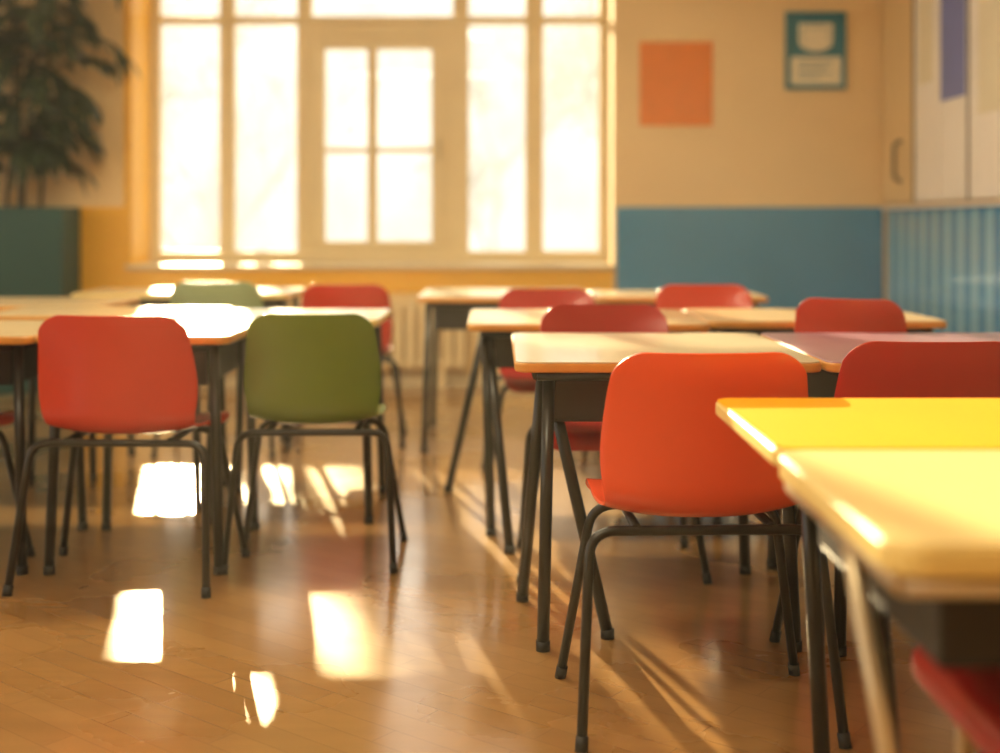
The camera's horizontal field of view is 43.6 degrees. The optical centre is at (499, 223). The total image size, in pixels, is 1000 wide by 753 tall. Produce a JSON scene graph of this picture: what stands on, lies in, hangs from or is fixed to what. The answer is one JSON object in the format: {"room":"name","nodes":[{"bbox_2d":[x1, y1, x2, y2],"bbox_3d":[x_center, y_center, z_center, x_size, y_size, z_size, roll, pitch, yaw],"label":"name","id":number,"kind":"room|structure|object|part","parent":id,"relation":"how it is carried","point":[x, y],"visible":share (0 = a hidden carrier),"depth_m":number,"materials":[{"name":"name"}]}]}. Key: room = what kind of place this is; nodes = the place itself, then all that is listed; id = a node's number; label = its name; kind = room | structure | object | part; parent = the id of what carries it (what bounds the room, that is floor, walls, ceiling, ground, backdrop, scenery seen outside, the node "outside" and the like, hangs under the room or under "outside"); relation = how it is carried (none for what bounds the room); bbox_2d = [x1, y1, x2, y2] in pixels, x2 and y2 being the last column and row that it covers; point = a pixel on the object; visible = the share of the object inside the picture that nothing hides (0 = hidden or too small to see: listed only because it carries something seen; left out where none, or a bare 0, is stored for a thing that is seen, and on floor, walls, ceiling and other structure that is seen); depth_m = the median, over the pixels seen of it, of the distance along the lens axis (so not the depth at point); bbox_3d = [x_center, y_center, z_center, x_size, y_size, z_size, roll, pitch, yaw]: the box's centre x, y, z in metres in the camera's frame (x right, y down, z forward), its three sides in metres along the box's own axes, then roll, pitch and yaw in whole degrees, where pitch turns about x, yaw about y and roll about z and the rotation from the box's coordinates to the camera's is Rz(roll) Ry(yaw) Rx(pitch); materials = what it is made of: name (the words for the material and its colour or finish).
{"room":"classroom","nodes":[
{"label":"classroom","id":0,"kind":"room"},
{"bbox_2d":[163,0,597,250],"bbox_3d":[0.000,-2.610,43.000,60.000,9.300,6.000,0,0,0],"label":"sky","id":1,"kind":"structure","parent":0,"point":[570,181],"depth_m":40.00,"materials":[{"name":"white"}]},
{"bbox_2d":[0,0,886,372],"bbox_3d":[-0.900,-0.485,8.345,7.200,3.050,0.550,0,0,0],"label":"wall","id":2,"kind":"structure","parent":0,"point":[768,144],"depth_m":8.07,"materials":[{"name":"beige paint"}]},
{"bbox_2d":[78,207,123,291],"bbox_3d":[-2.572,0.465,8.064,0.295,1.150,0.012,0,0,0],"label":"wainscoting","id":3,"kind":"structure","parent":2,"relation":"attached to","point":[102,228],"depth_m":8.06,"materials":[{"name":"yellow paint"}]},
{"bbox_2d":[124,0,149,287],"bbox_3d":[-2.401,-0.785,8.301,0.047,2.450,0.478,0,0,0],"label":"trim","id":4,"kind":"structure","parent":2,"relation":"attached to","point":[136,24],"depth_m":8.18,"materials":[{"name":"yellow paint"}]},
{"bbox_2d":[207,373,505,384],"bbox_3d":[-0.830,1.000,8.063,3.120,0.080,0.014,0,0,0],"label":"baseboard","id":5,"kind":"structure","parent":2,"relation":"attached to","point":[230,378],"depth_m":8.06,"materials":[{"name":"paint"}]},
{"bbox_2d":[125,263,613,269],"bbox_3d":[-0.840,0.278,8.283,3.140,0.030,0.515,0,0,0],"label":"window sill","id":6,"kind":"structure","parent":2,"relation":"attached to","point":[145,266],"depth_m":8.03,"materials":[{"name":"paint"}]},
{"bbox_2d":[129,270,612,292],"bbox_3d":[-0.830,0.369,8.064,3.120,0.152,0.012,0,0,0],"label":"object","id":7,"kind":"structure","parent":2,"relation":"attached to","point":[393,281],"depth_m":8.06,"materials":[{"name":"yellow paint"}]},
{"bbox_2d":[150,0,606,262],"bbox_3d":[-0.832,-0.814,8.501,3.118,2.152,0.138,0,0,0],"label":"window frame","id":8,"kind":"structure","parent":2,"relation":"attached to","point":[455,27],"depth_m":8.48,"materials":[{"name":"paint"}]},
{"bbox_2d":[306,34,445,246],"bbox_3d":[-0.840,-0.564,8.469,0.943,1.442,0.018,0,0,0],"label":"window","id":9,"kind":"structure","parent":8,"relation":"attached to","point":[307,35],"depth_m":8.46,"materials":[{"name":"paint"}]},
{"bbox_3d":[-0.410,-0.506,8.455,0.016,0.137,0.046,0,0,0],"label":"handle","id":10,"kind":"part","parent":8,"relation":"part of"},
{"bbox_2d":[639,38,713,127],"bbox_3d":[1.136,-0.910,8.060,0.480,0.581,0.013,0,0,0],"label":"poster","id":11,"kind":"object","parent":2,"relation":"attached to","point":[676,74],"visible":1,"depth_m":8.06,"materials":[{"name":"paper"}]},
{"bbox_2d":[616,207,882,307],"bbox_3d":[1.610,0.465,8.063,1.720,1.150,0.014,0,0,0],"label":"wainscoting","id":12,"kind":"structure","parent":2,"relation":"attached to","point":[789,256],"depth_m":8.06,"materials":[{"name":"blue paint"}]},
{"bbox_2d":[785,12,845,89],"bbox_3d":[2.034,-1.117,8.054,0.390,0.500,0.028,0,0,0],"label":"framed certificate","id":13,"kind":"object","parent":2,"relation":"attached to","point":[815,42],"visible":1,"depth_m":8.05,"materials":[{"name":"paper"}]},
{"bbox_2d":[0,385,977,752],"bbox_3d":[-0.900,1.100,3.120,7.200,0.120,11.040,0,0,0],"label":"floor","id":14,"kind":"structure","parent":0,"point":[308,642],"depth_m":3.24,"materials":[{"name":"brown wood"}]},
{"bbox_2d":[0,411,34,556],"bbox_3d":[-1.740,0.650,3.749,0.568,0.787,0.499,0,0,0],"label":"chair","id":15,"kind":"object","parent":14,"relation":"on","point":[6,417],"visible":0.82,"depth_m":3.87,"materials":[{"name":"plastic"}]},
{"bbox_2d":[0,207,80,393],"bbox_3d":[-3.230,0.468,7.820,1.100,1.145,0.340,0,0,0],"label":"base cabinet","id":16,"kind":"object","parent":14,"relation":"on","point":[40,247],"visible":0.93,"depth_m":7.65,"materials":[{"name":"wood"}]},
{"bbox_2d":[0,0,140,206],"bbox_3d":[-3.160,-0.945,7.625,1.856,1.749,0.840,0,0,0],"label":"indoor tree","id":17,"kind":"object","parent":16,"relation":"in","point":[46,153],"visible":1,"depth_m":7.69,"materials":[{"name":"green plant"}]},
{"bbox_2d":[0,320,87,575],"bbox_3d":[-1.843,0.685,3.985,0.915,0.710,0.610,0,0,0],"label":"table","id":18,"kind":"object","parent":14,"relation":"on","point":[18,338],"visible":0.54,"depth_m":3.73,"materials":[{"name":"beige laminate"}]},
{"bbox_2d":[0,346,37,384],"bbox_3d":[-1.843,0.421,3.985,0.745,0.129,0.440,0,0,0],"label":"tray","id":19,"kind":"object","parent":18,"relation":"on","point":[31,354],"depth_m":3.86,"materials":[{"name":"black plastic"}]},
{"bbox_2d":[0,297,139,480],"bbox_3d":[-2.285,0.685,5.350,1.330,0.710,0.600,0,0,0],"label":"table","id":20,"kind":"object","parent":14,"relation":"on","point":[6,303],"visible":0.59,"depth_m":5.25,"materials":[{"name":"beige laminate"}]},
{"bbox_3d":[-2.285,0.693,5.350,1.290,0.672,0.561,0,0,0],"label":"leg frame","id":21,"kind":"part","parent":20,"relation":"part of","materials":[{"name":"black metal"}]},
{"bbox_2d":[0,307,232,511],"bbox_3d":[-1.480,0.685,4.750,0.840,0.710,0.500,0,0,0],"label":"table","id":22,"kind":"object","parent":14,"relation":"on","point":[22,313],"visible":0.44,"depth_m":4.71,"materials":[{"name":"beige laminate"}]},
{"bbox_3d":[-1.480,0.693,4.750,0.800,0.672,0.461,0,0,0],"label":"leg frame","id":23,"kind":"part","parent":22,"relation":"part of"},
{"bbox_2d":[1,315,250,597],"bbox_3d":[-1.089,0.650,3.739,0.607,0.787,0.534,0,0,2],"label":"chair","id":24,"kind":"object","parent":14,"relation":"on","point":[97,374],"visible":0.97,"depth_m":3.55,"materials":[{"name":"plastic"}]},
{"bbox_3d":[-1.091,0.818,3.706,0.601,0.424,0.457,0,0,2],"label":"leg frame","id":25,"kind":"part","parent":24,"relation":"part of","materials":[{"name":"black metal"}]},
{"bbox_2d":[37,320,259,575],"bbox_3d":[-1.087,0.685,3.985,0.575,0.710,0.610,0,0,0],"label":"table","id":26,"kind":"object","parent":14,"relation":"on","point":[213,342],"visible":0.49,"depth_m":3.72,"materials":[{"name":"black metal"}]},
{"bbox_2d":[193,342,236,384],"bbox_3d":[-1.087,0.421,3.985,0.405,0.129,0.440,0,0,0],"label":"tray","id":27,"kind":"object","parent":26,"relation":"on","point":[227,354],"depth_m":3.96,"materials":[{"name":"black plastic"}]},
{"bbox_2d":[71,288,305,441],"bbox_3d":[-1.525,0.685,6.225,1.050,0.710,0.550,0,0,0],"label":"table","id":28,"kind":"object","parent":14,"relation":"on","point":[272,298],"visible":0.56,"depth_m":6.02,"materials":[{"name":"beige laminate"}]},
{"bbox_2d":[129,300,288,308],"bbox_3d":[-1.525,0.421,6.225,0.880,0.129,0.380,0,0,0],"label":"tray","id":29,"kind":"object","parent":28,"relation":"on","point":[286,304],"depth_m":6.03,"materials":[{"name":"black plastic"}]},
{"bbox_3d":[-1.525,0.693,6.225,1.010,0.672,0.511,0,0,0],"label":"leg frame","id":30,"kind":"part","parent":28,"relation":"part of","materials":[{"name":"black metal"}]},
{"bbox_2d":[151,282,291,458],"bbox_3d":[-1.270,0.650,5.769,0.568,0.787,0.499,0,0,0],"label":"chair","id":31,"kind":"object","parent":14,"relation":"on","point":[236,295],"visible":0.23,"depth_m":5.56,"materials":[{"name":"plastic"}]},
{"bbox_3d":[-1.270,0.818,5.738,0.561,0.424,0.427,0,0,0],"label":"leg frame","id":32,"kind":"part","parent":31,"relation":"part of","materials":[{"name":"grey metal"}]},
{"bbox_2d":[199,309,391,523],"bbox_3d":[-0.735,0.685,4.595,0.630,0.710,0.570,0,0,0],"label":"table","id":33,"kind":"object","parent":14,"relation":"on","point":[376,317],"visible":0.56,"depth_m":4.71,"materials":[{"name":"beige laminate"}]},
{"bbox_2d":[237,339,243,361],"bbox_3d":[-0.735,0.421,4.595,0.460,0.129,0.400,0,0,0],"label":"tray","id":34,"kind":"object","parent":33,"relation":"on","point":[240,347],"depth_m":4.39,"materials":[{"name":"black plastic"}]},
{"bbox_2d":[221,314,407,574],"bbox_3d":[-0.573,0.656,3.943,0.545,0.775,0.479,0,0,-1],"label":"chair","id":35,"kind":"object","parent":14,"relation":"on","point":[301,369],"visible":0.99,"depth_m":3.77,"materials":[{"name":"plastic"}]},
{"bbox_3d":[-0.572,0.822,3.913,0.539,0.418,0.410,0,0,-1],"label":"leg frame","id":36,"kind":"part","parent":35,"relation":"part of","materials":[{"name":"black metal"}]},
{"bbox_2d":[200,300,465,387],"bbox_3d":[-1.160,0.765,7.980,1.880,0.550,0.090,0,0,0],"label":"radiator","id":37,"kind":"object","parent":14,"relation":"on","point":[398,307],"visible":0.23,"depth_m":7.93,"materials":[{"name":"metal"}]},
{"bbox_2d":[285,284,406,449],"bbox_3d":[-0.730,0.661,5.998,0.568,0.763,0.499,0,0,-4],"label":"chair","id":38,"kind":"object","parent":14,"relation":"on","point":[369,296],"visible":0.45,"depth_m":5.80,"materials":[{"name":"plastic"}]},
{"bbox_3d":[-0.728,0.825,5.968,0.561,0.411,0.427,0,0,-4],"label":"leg frame","id":39,"kind":"part","parent":38,"relation":"part of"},
{"bbox_2d":[416,288,587,452],"bbox_3d":[0.020,0.685,6.050,0.800,0.710,0.800,0,0,0],"label":"table","id":40,"kind":"object","parent":14,"relation":"on","point":[452,307],"visible":0.52,"depth_m":5.74,"materials":[{"name":"beige laminate"}]},
{"bbox_3d":[0.020,0.693,6.050,0.760,0.672,0.761,0,0,0],"label":"leg frame","id":41,"kind":"part","parent":40,"relation":"part of","materials":[{"name":"grey metal"}]},
{"bbox_2d":[436,307,498,329],"bbox_3d":[0.020,0.421,6.050,0.630,0.129,0.630,0,0,0],"label":"tray","id":42,"kind":"object","parent":40,"relation":"on","point":[447,318],"depth_m":5.73,"materials":[{"name":"black plastic"}]},
{"bbox_2d":[481,288,594,489],"bbox_3d":[0.210,0.658,5.072,0.568,0.771,0.499,0,0,-4],"label":"chair","id":43,"kind":"object","parent":14,"relation":"on","point":[518,382],"visible":0.29,"depth_m":5.26,"materials":[{"name":"plastic"}]},
{"bbox_3d":[0.208,0.823,5.102,0.561,0.416,0.427,0,0,-4],"label":"leg frame","id":44,"kind":"part","parent":43,"relation":"part of","materials":[{"name":"grey metal"}]},
{"bbox_2d":[444,309,709,554],"bbox_3d":[0.241,0.685,4.400,0.918,0.710,0.935,0,0,0],"label":"table","id":45,"kind":"object","parent":14,"relation":"on","point":[496,327],"visible":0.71,"depth_m":4.18,"materials":[{"name":"beige laminate"}]},
{"bbox_2d":[493,338,513,367],"bbox_3d":[0.295,0.421,4.495,0.640,0.129,0.560,0,0,0],"label":"tray","id":46,"kind":"object","parent":45,"relation":"on","point":[502,347],"depth_m":4.22,"materials":[{"name":"black plastic"}]},
{"bbox_2d":[516,304,711,584],"bbox_3d":[0.330,0.650,3.781,0.568,0.787,0.499,0,0,0],"label":"chair","id":47,"kind":"object","parent":14,"relation":"on","point":[562,318],"visible":0.24,"depth_m":3.98,"materials":[{"name":"plastic"}]},
{"bbox_3d":[0.330,0.818,3.812,0.561,0.424,0.427,0,0,0],"label":"leg frame","id":48,"kind":"part","parent":47,"relation":"part of","materials":[{"name":"black metal"}]},
{"bbox_2d":[512,333,820,652],"bbox_3d":[0.405,0.685,3.393,0.740,0.710,0.815,0,0,0],"label":"table","id":49,"kind":"object","parent":14,"relation":"on","point":[571,372],"visible":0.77,"depth_m":3.10,"materials":[{"name":"beige laminate"}]},
{"bbox_2d":[554,381,608,421],"bbox_3d":[0.405,0.421,3.393,0.570,0.129,0.645,0,0,0],"label":"tray","id":50,"kind":"object","parent":49,"relation":"on","point":[574,401],"depth_m":3.07,"materials":[{"name":"black plastic"}]},
{"bbox_2d":[587,290,767,452],"bbox_3d":[0.825,0.685,5.950,0.790,0.710,0.600,0,0,0],"label":"table","id":51,"kind":"object","parent":14,"relation":"on","point":[604,297],"visible":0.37,"depth_m":5.69,"materials":[{"name":"beige laminate"}]},
{"bbox_3d":[0.825,0.693,5.950,0.750,0.672,0.561,0,0,0],"label":"leg frame","id":52,"kind":"part","parent":51,"relation":"part of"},
{"bbox_2d":[555,352,851,752],"bbox_3d":[0.415,0.650,2.709,0.568,0.787,0.499,0,0,-2],"label":"chair","id":53,"kind":"object","parent":14,"relation":"on","point":[666,450],"visible":0.91,"depth_m":2.53,"materials":[{"name":"plastic"}]},
{"bbox_3d":[0.416,0.818,2.678,0.561,0.424,0.427,0,0,-2],"label":"leg frame","id":54,"kind":"part","parent":53,"relation":"part of","materials":[{"name":"black metal"}]},
{"bbox_2d":[655,284,752,332],"bbox_3d":[0.855,0.650,5.101,0.568,0.787,0.499,0,0,2],"label":"chair","id":55,"kind":"object","parent":14,"relation":"on","point":[672,296],"visible":0.23,"depth_m":5.30,"materials":[{"name":"plastic"}]},
{"bbox_2d":[682,308,946,524],"bbox_3d":[1.120,0.685,4.575,0.820,0.710,0.650,0,0,0],"label":"table","id":56,"kind":"object","parent":14,"relation":"on","point":[758,321],"visible":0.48,"depth_m":4.30,"materials":[{"name":"beige laminate"}]},
{"bbox_2d":[779,298,906,519],"bbox_3d":[1.197,0.642,4.197,0.488,0.803,0.429,0,0,24],"label":"chair","id":57,"kind":"object","parent":14,"relation":"on","point":[813,315],"visible":0.2,"depth_m":4.03,"materials":[{"name":"plastic"}]},
{"bbox_3d":[1.186,0.814,4.173,0.483,0.432,0.367,0,0,24],"label":"leg frame","id":58,"kind":"part","parent":57,"relation":"part of","materials":[{"name":"black metal"}]},
{"bbox_2d":[716,398,999,752],"bbox_3d":[0.963,0.685,2.107,1.115,0.710,0.535,0,0,0],"label":"table","id":59,"kind":"object","parent":14,"relation":"on","point":[774,427],"visible":0.62,"depth_m":2.14,"materials":[{"name":"yellow laminate"}]},
{"bbox_3d":[0.984,0.695,2.110,0.982,0.668,0.451,0,0,0],"label":"leg frame","id":60,"kind":"part","parent":59,"relation":"part of","materials":[{"name":"black metal"}]},
{"bbox_2d":[761,333,999,656],"bbox_3d":[1.343,0.685,3.393,1.115,0.710,0.815,0,0,0],"label":"table","id":61,"kind":"object","parent":14,"relation":"on","point":[830,349],"visible":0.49,"depth_m":3.45,"materials":[{"name":"laminate"}]},
{"bbox_3d":[1.343,0.693,3.393,1.075,0.672,0.776,0,0,0],"label":"leg frame","id":62,"kind":"part","parent":61,"relation":"part of","materials":[{"name":"black metal"}]},
{"bbox_2d":[807,370,837,397],"bbox_3d":[1.343,0.421,3.393,0.945,0.129,0.645,0,0,0],"label":"tray","id":63,"kind":"object","parent":61,"relation":"on","point":[822,384],"depth_m":3.38,"materials":[{"name":"black plastic"}]},
{"bbox_2d":[769,341,999,642],"bbox_3d":[0.955,0.650,2.949,0.568,0.787,0.499,0,0,0],"label":"chair","id":64,"kind":"object","parent":14,"relation":"on","point":[872,369],"visible":0.23,"depth_m":2.75,"materials":[{"name":"plastic"}]},
{"bbox_3d":[0.955,0.818,2.918,0.561,0.424,0.427,0,0,0],"label":"leg frame","id":65,"kind":"part","parent":64,"relation":"part of","materials":[{"name":"black metal"}]},
{"bbox_2d":[779,450,999,752],"bbox_3d":[0.667,0.685,1.558,0.535,0.710,0.545,0,0,0],"label":"table","id":66,"kind":"object","parent":14,"relation":"on","point":[915,534],"visible":0.98,"depth_m":1.46,"materials":[{"name":"beige laminate"}]},
{"bbox_2d":[818,522,999,668],"bbox_3d":[0.671,0.416,1.558,0.423,0.099,0.501,0,0,0],"label":"tray","id":67,"kind":"object","parent":66,"relation":"on","point":[957,626],"depth_m":1.31,"materials":[{"name":"black plastic"}]},
{"bbox_2d":[911,645,999,752],"bbox_3d":[0.841,0.658,1.620,0.499,0.771,0.568,0,0,0],"label":"chair","id":68,"kind":"object","parent":14,"relation":"on","point":[970,698],"visible":0.71,"depth_m":1.64,"materials":[{"name":"plastic"}]},
{"bbox_2d":[887,199,999,209],"bbox_3d":[2.600,-0.485,2.835,0.200,3.050,10.470,0,0,0],"label":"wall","id":69,"kind":"structure","parent":0,"point":[990,200],"depth_m":6.98,"materials":[{"name":"beige paint"}]},
{"bbox_2d":[881,201,999,209],"bbox_3d":[2.478,-0.102,5.027,0.045,0.020,6.054,0,0,0],"label":"trim","id":70,"kind":"structure","parent":69,"relation":"attached to","point":[995,203],"depth_m":6.93,"materials":[{"name":"brown wood"}]},
{"bbox_2d":[883,0,999,204],"bbox_3d":[2.452,-0.968,5.820,0.094,1.685,4.440,0,0,0],"label":"upper cabinet","id":71,"kind":"object","parent":69,"relation":"attached to","point":[941,58],"visible":1,"depth_m":6.96,"materials":[{"name":"wood"}]},
{"bbox_3d":[2.434,-0.385,7.660,0.059,0.268,0.020,0,0,0],"label":"handle","id":72,"kind":"part","parent":71,"relation":"part of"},
{"bbox_3d":[2.469,-0.965,7.737,0.018,1.670,0.583,0,0,0],"label":"cabinet door","id":73,"kind":"part","parent":71,"relation":"part of","materials":[{"name":"brown wood"}]},
{"bbox_3d":[2.461,-0.965,7.190,0.018,1.670,0.408,0,0,0],"label":"cabinet door","id":74,"kind":"part","parent":71,"relation":"part of","materials":[{"name":"beige wood"}]},
{"bbox_3d":[2.461,-0.965,6.765,0.018,1.670,0.398,0,0,0],"label":"cabinet door","id":75,"kind":"part","parent":71,"relation":"part of","materials":[{"name":"beige wood"}]},
{"bbox_3d":[2.461,-0.965,6.120,0.018,1.670,0.828,0,0,0],"label":"cabinet door","id":76,"kind":"part","parent":71,"relation":"part of","materials":[{"name":"beige wood"}]},
{"bbox_2d":[887,206,999,332],"bbox_3d":[2.485,0.475,5.027,0.030,1.130,6.054,0,0,0],"label":"wainscoting","id":77,"kind":"structure","parent":69,"relation":"attached to","point":[943,263],"depth_m":6.90,"materials":[{"name":"blue paint"}]},
{"label":"outside","id":78,"kind":"structure","parent":0,"visible":0},
{"bbox_3d":[0.000,2.140,44.400,120.000,0.200,71.200,0,0,0],"label":"ground","id":79,"kind":"structure","parent":78,"visible":0},
{"bbox_2d":[163,35,238,123],"bbox_3d":[-7.550,-1.124,24.253,4.927,6.329,4.356,0,0,-13],"label":"tree","id":80,"kind":"object","parent":79,"relation":"on","point":[168,95],"visible":0.11,"depth_m":25.45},
{"bbox_2d":[163,0,430,250],"bbox_3d":[-3.206,-0.720,14.831,4.579,5.520,4.467,0,0,0],"label":"tree","id":81,"kind":"object","parent":79,"relation":"on","point":[288,130],"visible":0.36,"depth_m":15.39,"materials":[{"name":"plant"}]},
{"bbox_2d":[400,6,597,250],"bbox_3d":[0.472,-1.188,25.125,5.209,6.457,4.999,0,0,0],"label":"tree","id":82,"kind":"object","parent":79,"relation":"on","point":[479,87],"visible":0.38,"depth_m":24.44,"materials":[{"name":"white plant"}]},
{"bbox_2d":[494,0,597,154],"bbox_3d":[1.980,-1.481,20.736,4.140,7.042,3.552,0,0,0],"label":"tree","id":83,"kind":"object","parent":79,"relation":"on","point":[589,82],"visible":0.27,"depth_m":20.68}
]}

